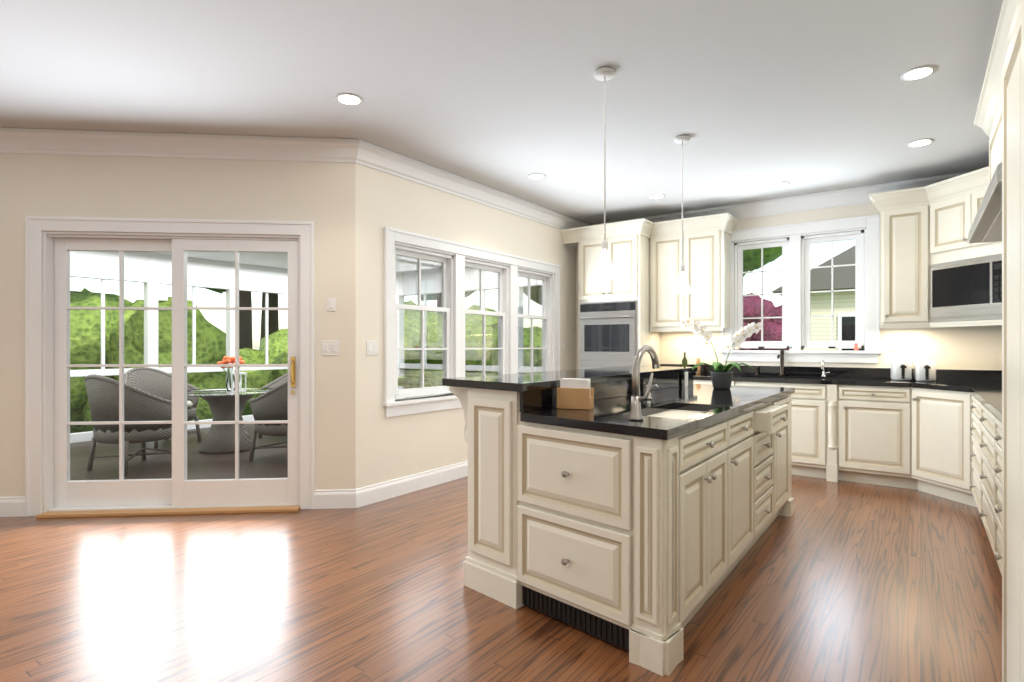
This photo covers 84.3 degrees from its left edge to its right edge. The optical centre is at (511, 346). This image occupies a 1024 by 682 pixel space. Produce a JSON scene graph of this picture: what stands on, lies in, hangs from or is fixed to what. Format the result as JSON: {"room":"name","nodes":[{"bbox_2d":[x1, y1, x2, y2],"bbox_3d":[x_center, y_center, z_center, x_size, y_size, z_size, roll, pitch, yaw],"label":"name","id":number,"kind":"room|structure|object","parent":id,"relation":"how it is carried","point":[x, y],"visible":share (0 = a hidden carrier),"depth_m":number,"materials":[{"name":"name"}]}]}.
{"room":"kitchen","nodes":[
{"label":"kitchen","id":0,"kind":"room"},
{"bbox_2d":[0,475,1001,681],"bbox_3d":[-1.164,1.310,2.825,7.214,0.120,10.120,0,0,36],"label":"floor","id":1,"kind":"structure","parent":0,"point":[839,581],"depth_m":2.75,"materials":[{"name":"brown wood"}]},
{"bbox_2d":[454,390,521,600],"bbox_3d":[0.610,0.733,3.814,0.372,1.035,2.499,0,0,36],"label":"island end panel","id":2,"kind":"object","parent":1,"relation":"on","point":[482,409],"depth_m":2.86,"materials":[{"name":"beige wood"}]},
{"bbox_2d":[442,366,696,393],"bbox_3d":[0.556,0.195,3.852,0.595,0.040,2.561,0,0,36],"label":"countertop","id":3,"kind":"structure","parent":2,"relation":"on","point":[547,380],"depth_m":3.21,"materials":[{"name":"black stone"}]},
{"bbox_2d":[522,374,692,409],"bbox_3d":[0.772,0.265,3.702,0.020,0.099,2.491,0,0,36],"label":"backsplash","id":4,"kind":"structure","parent":2,"relation":"attached to","point":[537,399],"depth_m":3.45,"materials":[{"name":"black stone"}]},
{"bbox_2d":[560,227,579,368],"bbox_3d":[0.889,-0.080,7.084,0.248,2.660,0.704,0,0,36],"label":"tall cabinet","id":5,"kind":"object","parent":1,"relation":"on","point":[572,235],"depth_m":6.83,"materials":[{"name":"beige wood"}]},
{"bbox_2d":[580,219,635,368],"bbox_3d":[1.272,-0.080,6.807,0.722,2.660,0.704,0,0,36],"label":"tall cabinet","id":6,"kind":"object","parent":1,"relation":"on","point":[607,306],"depth_m":6.54,"materials":[{"name":"beige wood"}]},
{"bbox_2d":[498,414,733,675],"bbox_3d":[0.515,0.802,2.712,0.785,0.896,0.844,0,0,36],"label":"base cabinet","id":7,"kind":"object","parent":1,"relation":"on","point":[605,519],"depth_m":2.41,"materials":[{"name":"beige wood"}]},
{"bbox_2d":[502,382,793,441],"bbox_3d":[1.055,0.335,3.428,0.760,0.040,2.664,0,0,36],"label":"countertop","id":8,"kind":"structure","parent":7,"relation":"on","point":[608,415],"depth_m":2.73,"materials":[{"name":"black stone"}]},
{"bbox_2d":[557,378,593,409],"bbox_3d":[0.319,0.239,2.853,0.170,0.150,0.080,0,0,24],"label":"napkin holder","id":9,"kind":"object","parent":8,"relation":"on","point":[575,393],"visible":1,"depth_m":2.82,"materials":[{"name":"brown wood"}]},
{"bbox_2d":[628,345,659,420],"bbox_3d":[0.607,0.154,2.492,0.103,0.319,0.276,0,0,36],"label":"island faucet","id":10,"kind":"object","parent":8,"relation":"on","point":[635,411],"visible":1,"depth_m":2.41,"materials":[{"name":"silver metal"}]},
{"bbox_2d":[646,385,658,399],"bbox_3d":[0.824,0.269,3.326,0.090,0.089,0.044,0,0,36],"label":"soap dispenser","id":11,"kind":"object","parent":8,"relation":"on","point":[649,396],"visible":0.54,"depth_m":3.32,"materials":[{"name":"silver metal"}]},
{"bbox_2d":[650,406,701,417],"bbox_3d":[0.815,0.442,2.814,0.320,0.198,0.710,0,0,36],"label":"sink","id":12,"kind":"object","parent":8,"relation":"in","point":[671,411],"depth_m":3.03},
{"bbox_2d":[679,317,761,388],"bbox_3d":[1.530,0.046,4.184,0.572,0.536,0.448,0,0,36],"label":"orchid plant","id":13,"kind":"object","parent":8,"relation":"on","point":[721,376],"visible":1,"depth_m":4.14,"materials":[{"name":"white plant"}]},
{"bbox_2d":[636,218,739,383],"bbox_3d":[1.942,-0.080,6.324,0.954,2.660,0.704,0,0,36],"label":"tall cabinet","id":14,"kind":"object","parent":1,"relation":"on","point":[658,244],"depth_m":6.38,"materials":[{"name":"beige wood"}]},
{"bbox_2d":[732,376,907,383],"bbox_3d":[2.615,0.335,5.868,2.480,0.040,0.657,0,0,36],"label":"countertop","id":15,"kind":"structure","parent":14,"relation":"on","point":[803,379],"depth_m":5.38,"materials":[{"name":"black stone"}]},
{"bbox_2d":[682,352,687,366],"bbox_3d":[1.989,0.192,6.518,0.064,0.244,0.062,0,0,36],"label":"bottle","id":16,"kind":"object","parent":15,"relation":"on","point":[684,362],"depth_m":6.50,"materials":[{"name":"green glass"}]},
{"bbox_2d":[696,358,700,373],"bbox_3d":[2.122,0.222,6.447,0.056,0.184,0.055,0,0,36],"label":"bottle","id":17,"kind":"object","parent":15,"relation":"on","point":[698,359],"depth_m":6.43,"materials":[{"name":"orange glass"}]},
{"bbox_2d":[755,347,791,375],"bbox_3d":[2.747,0.161,5.986,0.372,0.306,0.244,0,0,36],"label":"faucet","id":18,"kind":"object","parent":15,"relation":"on","point":[781,355],"visible":0.98,"depth_m":6.00,"materials":[{"name":"grey metal"}]},
{"bbox_2d":[821,360,828,376],"bbox_3d":[3.163,0.225,5.730,0.076,0.178,0.142,0,0,36],"label":"sink faucet","id":19,"kind":"object","parent":15,"relation":"on","point":[823,371],"visible":1,"depth_m":5.76,"materials":[{"name":"white metal"}]},
{"bbox_2d":[734,406,757,567],"bbox_3d":[0.927,0.802,3.274,0.772,0.896,0.550,0,0,36],"label":"base cabinet","id":20,"kind":"object","parent":1,"relation":"on","point":[746,421],"depth_m":3.13,"materials":[{"name":"beige wood"}]},
{"bbox_2d":[758,398,777,538],"bbox_3d":[1.245,0.802,3.716,0.772,0.896,0.540,0,0,36],"label":"base cabinet","id":21,"kind":"object","parent":1,"relation":"on","point":[767,411],"depth_m":3.51,"materials":[{"name":"beige wood"}]},
{"bbox_2d":[732,380,831,481],"bbox_3d":[2.778,0.803,5.755,0.907,0.895,0.650,0,0,36],"label":"base cabinet","id":22,"kind":"object","parent":1,"relation":"on","point":[811,403],"depth_m":5.34,"materials":[{"name":"beige wood"}]},
{"bbox_2d":[778,394,793,516],"bbox_3d":[1.604,0.802,4.214,0.772,0.896,0.687,0,0,36],"label":"base cabinet","id":23,"kind":"object","parent":1,"relation":"on","point":[785,500],"depth_m":4.04,"materials":[{"name":"beige wood"}]},
{"bbox_2d":[688,0,1023,327],"bbox_3d":[2.522,-0.805,3.009,1.343,1.210,5.404,0,0,36],"label":"cabinet","id":24,"kind":"object","parent":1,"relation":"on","point":[950,252],"depth_m":4.71,"materials":[{"name":"beige wood"}]},
{"bbox_2d":[832,384,907,487],"bbox_3d":[3.385,0.803,5.317,0.590,0.895,0.650,0,0,36],"label":"base cabinet","id":25,"kind":"object","parent":1,"relation":"on","point":[870,421],"depth_m":5.06,"materials":[{"name":"beige wood"}]},
{"bbox_2d":[908,380,995,411],"bbox_3d":[2.955,0.335,3.341,1.029,0.040,4.358,0,0,36],"label":"countertop","id":26,"kind":"structure","parent":25,"relation":"on","point":[986,389],"depth_m":4.60,"materials":[{"name":"black stone"}]},
{"bbox_2d":[891,360,911,380],"bbox_3d":[3.621,0.221,5.266,0.150,0.187,0.292,0,0,28],"label":"toaster","id":27,"kind":"object","parent":26,"relation":"on","point":[901,369],"visible":1,"depth_m":5.16,"materials":[{"name":"silver metal"}]},
{"bbox_2d":[913,360,935,381],"bbox_3d":[3.740,0.221,5.131,0.150,0.187,0.292,0,0,28],"label":"toaster","id":28,"kind":"object","parent":26,"relation":"on","point":[924,370],"visible":0.98,"depth_m":5.03,"materials":[{"name":"silver metal"}]},
{"bbox_2d":[908,392,967,504],"bbox_3d":[3.846,0.803,4.670,0.895,0.895,0.895,0,0,36],"label":"base cabinet","id":29,"kind":"object","parent":1,"relation":"on","point":[937,421],"depth_m":4.62,"materials":[{"name":"beige wood"}]},
{"bbox_2d":[968,392,979,506],"bbox_3d":[3.543,0.803,3.823,0.639,0.895,0.832,0,0,36],"label":"base cabinet","id":30,"kind":"object","parent":1,"relation":"on","point":[971,399],"depth_m":4.33,"materials":[{"name":"beige wood"}]},
{"bbox_2d":[976,400,991,546],"bbox_3d":[3.056,0.803,3.148,0.639,0.895,0.833,0,0,36],"label":"base cabinet","id":31,"kind":"object","parent":1,"relation":"on","point":[983,413],"depth_m":3.46,"materials":[{"name":"beige wood"}]},
{"bbox_2d":[992,412,995,558],"bbox_3d":[2.569,0.803,2.473,0.639,0.895,0.832,0,0,36],"label":"base cabinet","id":32,"kind":"object","parent":1,"relation":"on","point":[993,413],"depth_m":3.02,"materials":[{"name":"beige wood"}]},
{"bbox_2d":[996,268,1015,681],"bbox_3d":[1.646,0.200,1.295,0.759,2.100,0.475,0,0,36],"label":"tall cabinet","id":33,"kind":"object","parent":1,"relation":"on","point":[1006,290],"depth_m":1.60,"materials":[{"name":"beige wood"}]},
{"bbox_2d":[1016,264,1023,681],"bbox_3d":[1.368,0.200,0.909,0.759,2.100,0.476,0,0,36],"label":"tall cabinet","id":34,"kind":"object","parent":1,"relation":"on","point":[1019,267],"depth_m":1.40,"materials":[{"name":"beige wood"}]},
{"bbox_2d":[0,153,1001,496],"bbox_3d":[-1.164,-0.160,2.825,7.434,2.820,10.340,0,0,36],"label":"wall","id":35,"kind":"structure","parent":0,"point":[350,209],"depth_m":4.38,"materials":[{"name":"beige paint"}]},
{"bbox_2d":[0,496,24,516],"bbox_3d":[-4.088,1.179,4.110,0.808,0.142,0.727,0,0,36],"label":"baseboard","id":36,"kind":"structure","parent":35,"relation":"attached to","point":[9,506],"depth_m":4.15,"materials":[{"name":"white"}]},
{"bbox_2d":[36,234,299,517],"bbox_3d":[-2.547,0.209,4.299,1.847,2.080,0.215,0,0,-5],"label":"door","id":37,"kind":"structure","parent":35,"relation":"in","point":[178,493],"depth_m":4.31,"materials":[{"name":"white wood"}]},
{"bbox_2d":[25,216,314,516],"bbox_3d":[-2.550,0.148,4.333,2.059,2.204,0.188,0,0,-5],"label":"door frame","id":38,"kind":"structure","parent":35,"relation":"attached to","point":[39,370],"depth_m":4.22,"materials":[{"name":"white wood"}]},
{"bbox_2d":[0,128,347,162],"bbox_3d":[-2.905,-1.494,4.185,2.460,0.147,2.311,0,0,36],"label":"crown molding","id":39,"kind":"structure","parent":35,"relation":"attached to","point":[118,143],"depth_m":4.21,"materials":[{"name":"white wood"}]},
{"bbox_2d":[322,341,338,355],"bbox_3d":[-1.401,0.015,4.366,0.130,0.115,0.011,0,0,-6],"label":"switch plate","id":40,"kind":"object","parent":35,"relation":"attached to","point":[330,348],"depth_m":4.36,"materials":[{"name":"white plastic"}]},
{"bbox_2d":[326,298,335,310],"bbox_3d":[-1.396,-0.320,4.367,0.070,0.100,0.010,0,0,-6],"label":"switch plate","id":41,"kind":"object","parent":35,"relation":"attached to","point":[330,302],"depth_m":4.36,"materials":[{"name":"white plastic"}]},
{"bbox_2d":[366,341,377,354],"bbox_3d":[-1.115,0.015,4.515,0.009,0.115,0.115,0,0,36],"label":"switch plate","id":42,"kind":"object","parent":35,"relation":"attached to","point":[371,346],"depth_m":4.51,"materials":[{"name":"white plastic"}]},
{"bbox_2d":[353,461,467,507],"bbox_3d":[-0.198,1.179,5.779,0.018,0.142,3.458,0,0,36],"label":"baseboard","id":43,"kind":"structure","parent":35,"relation":"attached to","point":[363,496],"depth_m":4.81,"materials":[{"name":"white"}]},
{"bbox_2d":[348,139,591,229],"bbox_3d":[-0.081,-1.494,5.867,0.104,0.147,3.817,0,0,36],"label":"crown molding","id":44,"kind":"structure","parent":35,"relation":"attached to","point":[361,152],"depth_m":5.17,"materials":[{"name":"white"}]},
{"bbox_2d":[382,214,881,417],"bbox_3d":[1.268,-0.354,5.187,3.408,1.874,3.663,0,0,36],"label":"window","id":45,"kind":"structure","parent":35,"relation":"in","point":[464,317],"depth_m":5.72,"materials":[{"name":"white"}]},
{"bbox_2d":[854,343,858,350],"bbox_3d":[3.445,0.007,5.665,0.044,0.075,0.042,0,0,36],"label":"ornament","id":46,"kind":"object","parent":45,"relation":"on","point":[856,348],"depth_m":5.65,"materials":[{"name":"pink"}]},
{"bbox_2d":[592,171,971,224],"bbox_3d":[2.793,-1.494,6.084,4.260,0.147,0.104,0,0,36],"label":"crown molding","id":47,"kind":"structure","parent":35,"relation":"attached to","point":[857,195],"depth_m":5.89,"materials":[{"name":"white"}]},
{"bbox_2d":[740,365,995,379],"bbox_3d":[3.210,0.265,5.831,3.489,0.100,0.020,0,0,36],"label":"backsplash","id":48,"kind":"structure","parent":35,"relation":"attached to","point":[884,373],"depth_m":5.65,"materials":[{"name":"black stone"}]},
{"bbox_2d":[0,0,1002,224],"bbox_3d":[-1.164,-1.630,2.825,7.434,0.120,10.340,0,0,36],"label":"ceiling","id":49,"kind":"structure","parent":0,"point":[754,100],"depth_m":3.40,"materials":[{"name":"paint"}]},
{"bbox_2d":[335,93,362,104],"bbox_3d":[-1.030,-1.566,3.584,0.172,0.007,0.175,0,0,36],"label":"recessed light","id":50,"kind":"object","parent":49,"relation":"in","point":[344,98],"depth_m":3.59,"materials":[{"name":"white plastic"}]},
{"bbox_2d":[528,173,545,178],"bbox_3d":[0.229,-1.566,5.208,0.172,0.007,0.176,0,0,36],"label":"recessed light","id":51,"kind":"object","parent":49,"relation":"in","point":[535,175],"depth_m":5.21,"materials":[{"name":"white plastic"}]},
{"bbox_2d":[592,67,617,278],"bbox_3d":[0.530,-0.979,3.231,0.158,1.178,0.147,0,0,36],"label":"pendant light","id":52,"kind":"object","parent":49,"relation":"hanging from","point":[604,269],"visible":1,"depth_m":3.22,"materials":[{"name":"white plastic"}]},
{"bbox_2d":[648,194,664,198],"bbox_3d":[1.508,-1.566,5.910,0.165,0.007,0.182,0,0,36],"label":"recessed light","id":53,"kind":"object","parent":49,"relation":"in","point":[655,196],"depth_m":5.91,"materials":[{"name":"white plastic"}]},
{"bbox_2d":[672,135,692,292],"bbox_3d":[1.281,-0.987,4.255,0.158,1.163,0.147,0,0,36],"label":"pendant light","id":54,"kind":"object","parent":49,"relation":"hanging from","point":[682,285],"visible":0.98,"depth_m":4.24,"materials":[{"name":"white plastic"}]},
{"bbox_2d":[771,182,789,186],"bbox_3d":[2.592,-1.566,5.469,0.168,0.007,0.181,0,0,36],"label":"recessed light","id":55,"kind":"object","parent":49,"relation":"in","point":[778,184],"depth_m":5.47,"materials":[{"name":"white plastic"}]},
{"bbox_2d":[900,65,936,80],"bbox_3d":[2.327,-1.566,3.242,0.168,0.007,0.180,0,0,36],"label":"recessed light","id":56,"kind":"object","parent":49,"relation":"in","point":[917,73],"depth_m":3.24,"materials":[{"name":"white plastic"}]},
{"bbox_2d":[907,138,933,146],"bbox_3d":[3.139,-1.566,4.351,0.163,0.007,0.181,0,0,36],"label":"recessed light","id":57,"kind":"object","parent":49,"relation":"in","point":[921,142],"depth_m":4.35,"materials":[{"name":"white plastic"}]},
{"label":"outside","id":58,"kind":"structure","parent":0,"visible":0},
{"bbox_2d":[70,424,287,480],"bbox_3d":[-3.551,1.350,6.322,5.844,0.120,9.100,0,0,36],"label":"deck","id":59,"kind":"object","parent":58,"point":[262,457],"depth_m":6.27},
{"bbox_2d":[85,374,171,475],"bbox_3d":[-4.016,0.787,6.001,0.894,1.011,0.825,0,0,36],"label":"wicker chair","id":60,"kind":"object","parent":59,"relation":"on","point":[105,432],"depth_m":5.68,"materials":[{"name":"grey wicker"}]},
{"bbox_2d":[124,367,201,448],"bbox_3d":[-4.617,0.787,7.474,0.826,1.011,0.895,0,0,36],"label":"wicker chair","id":61,"kind":"object","parent":59,"relation":"on","point":[139,377],"depth_m":7.65,"materials":[{"name":"grey wicker"}]},
{"bbox_2d":[170,388,272,453],"bbox_3d":[-3.542,0.925,7.055,1.250,0.728,1.250,0,0,36],"label":"table","id":62,"kind":"object","parent":59,"relation":"on","point":[217,397],"depth_m":6.87,"materials":[{"name":"wicker"}]},
{"bbox_2d":[217,356,246,392],"bbox_3d":[-3.431,0.340,7.018,0.466,0.440,0.324,0,0,36],"label":"flowers","id":63,"kind":"object","parent":62,"relation":"on","point":[226,360],"depth_m":7.01,"materials":[{"name":"orange plant"}]},
{"bbox_2d":[70,251,405,442],"bbox_3d":[-3.493,-0.040,6.279,5.528,2.660,8.640,0,0,36],"label":"frame","id":64,"kind":"object","parent":59,"relation":"on","point":[138,259],"depth_m":8.51,"materials":[{"name":"white wood"}]},
{"bbox_2d":[151,251,400,271],"bbox_3d":[-3.551,-1.420,6.322,5.844,0.100,9.100,0,0,36],"label":"porch ceiling","id":65,"kind":"structure","parent":64,"relation":"on","point":[250,259],"depth_m":8.75,"materials":[{"name":"white paint"}]},
{"bbox_2d":[249,381,287,463],"bbox_3d":[-2.522,0.787,6.512,0.822,1.011,0.896,0,0,36],"label":"wicker chair","id":66,"kind":"object","parent":59,"relation":"on","point":[279,394],"depth_m":6.15,"materials":[{"name":"grey wicker"}]},
{"bbox_2d":[258,373,287,437],"bbox_3d":[-3.124,0.787,8.130,0.895,1.011,0.826,0,0,36],"label":"wicker chair","id":67,"kind":"object","parent":59,"relation":"on","point":[282,379],"depth_m":8.34,"materials":[{"name":"grey wicker"}]},
{"bbox_2d":[398,377,404,386],"bbox_3d":[-1.068,0.788,6.134,0.488,1.002,0.480,0,0,36],"label":"plant stand","id":68,"kind":"object","parent":59,"relation":"on","point":[400,379],"depth_m":6.09,"materials":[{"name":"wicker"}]},
{"bbox_3d":[0.664,1.810,18.016,120.000,0.120,130.000,0,0,36],"label":"lawn","id":69,"kind":"structure","parent":58,"visible":0},
{"bbox_2d":[70,247,788,432],"bbox_3d":[2.576,-4.847,12.023,42.797,13.525,43.683,0,0,36],"label":"landscape","id":70,"kind":"structure","parent":69,"relation":"on","point":[215,356],"depth_m":9.71,"materials":[{"name":"green plant"}]},
{"bbox_2d":[771,245,864,350],"bbox_3d":[15.238,-1.550,17.368,11.800,6.600,8.800,0,0,36],"label":"neighbouring house","id":71,"kind":"structure","parent":69,"relation":"on","point":[844,258],"depth_m":16.46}
]}

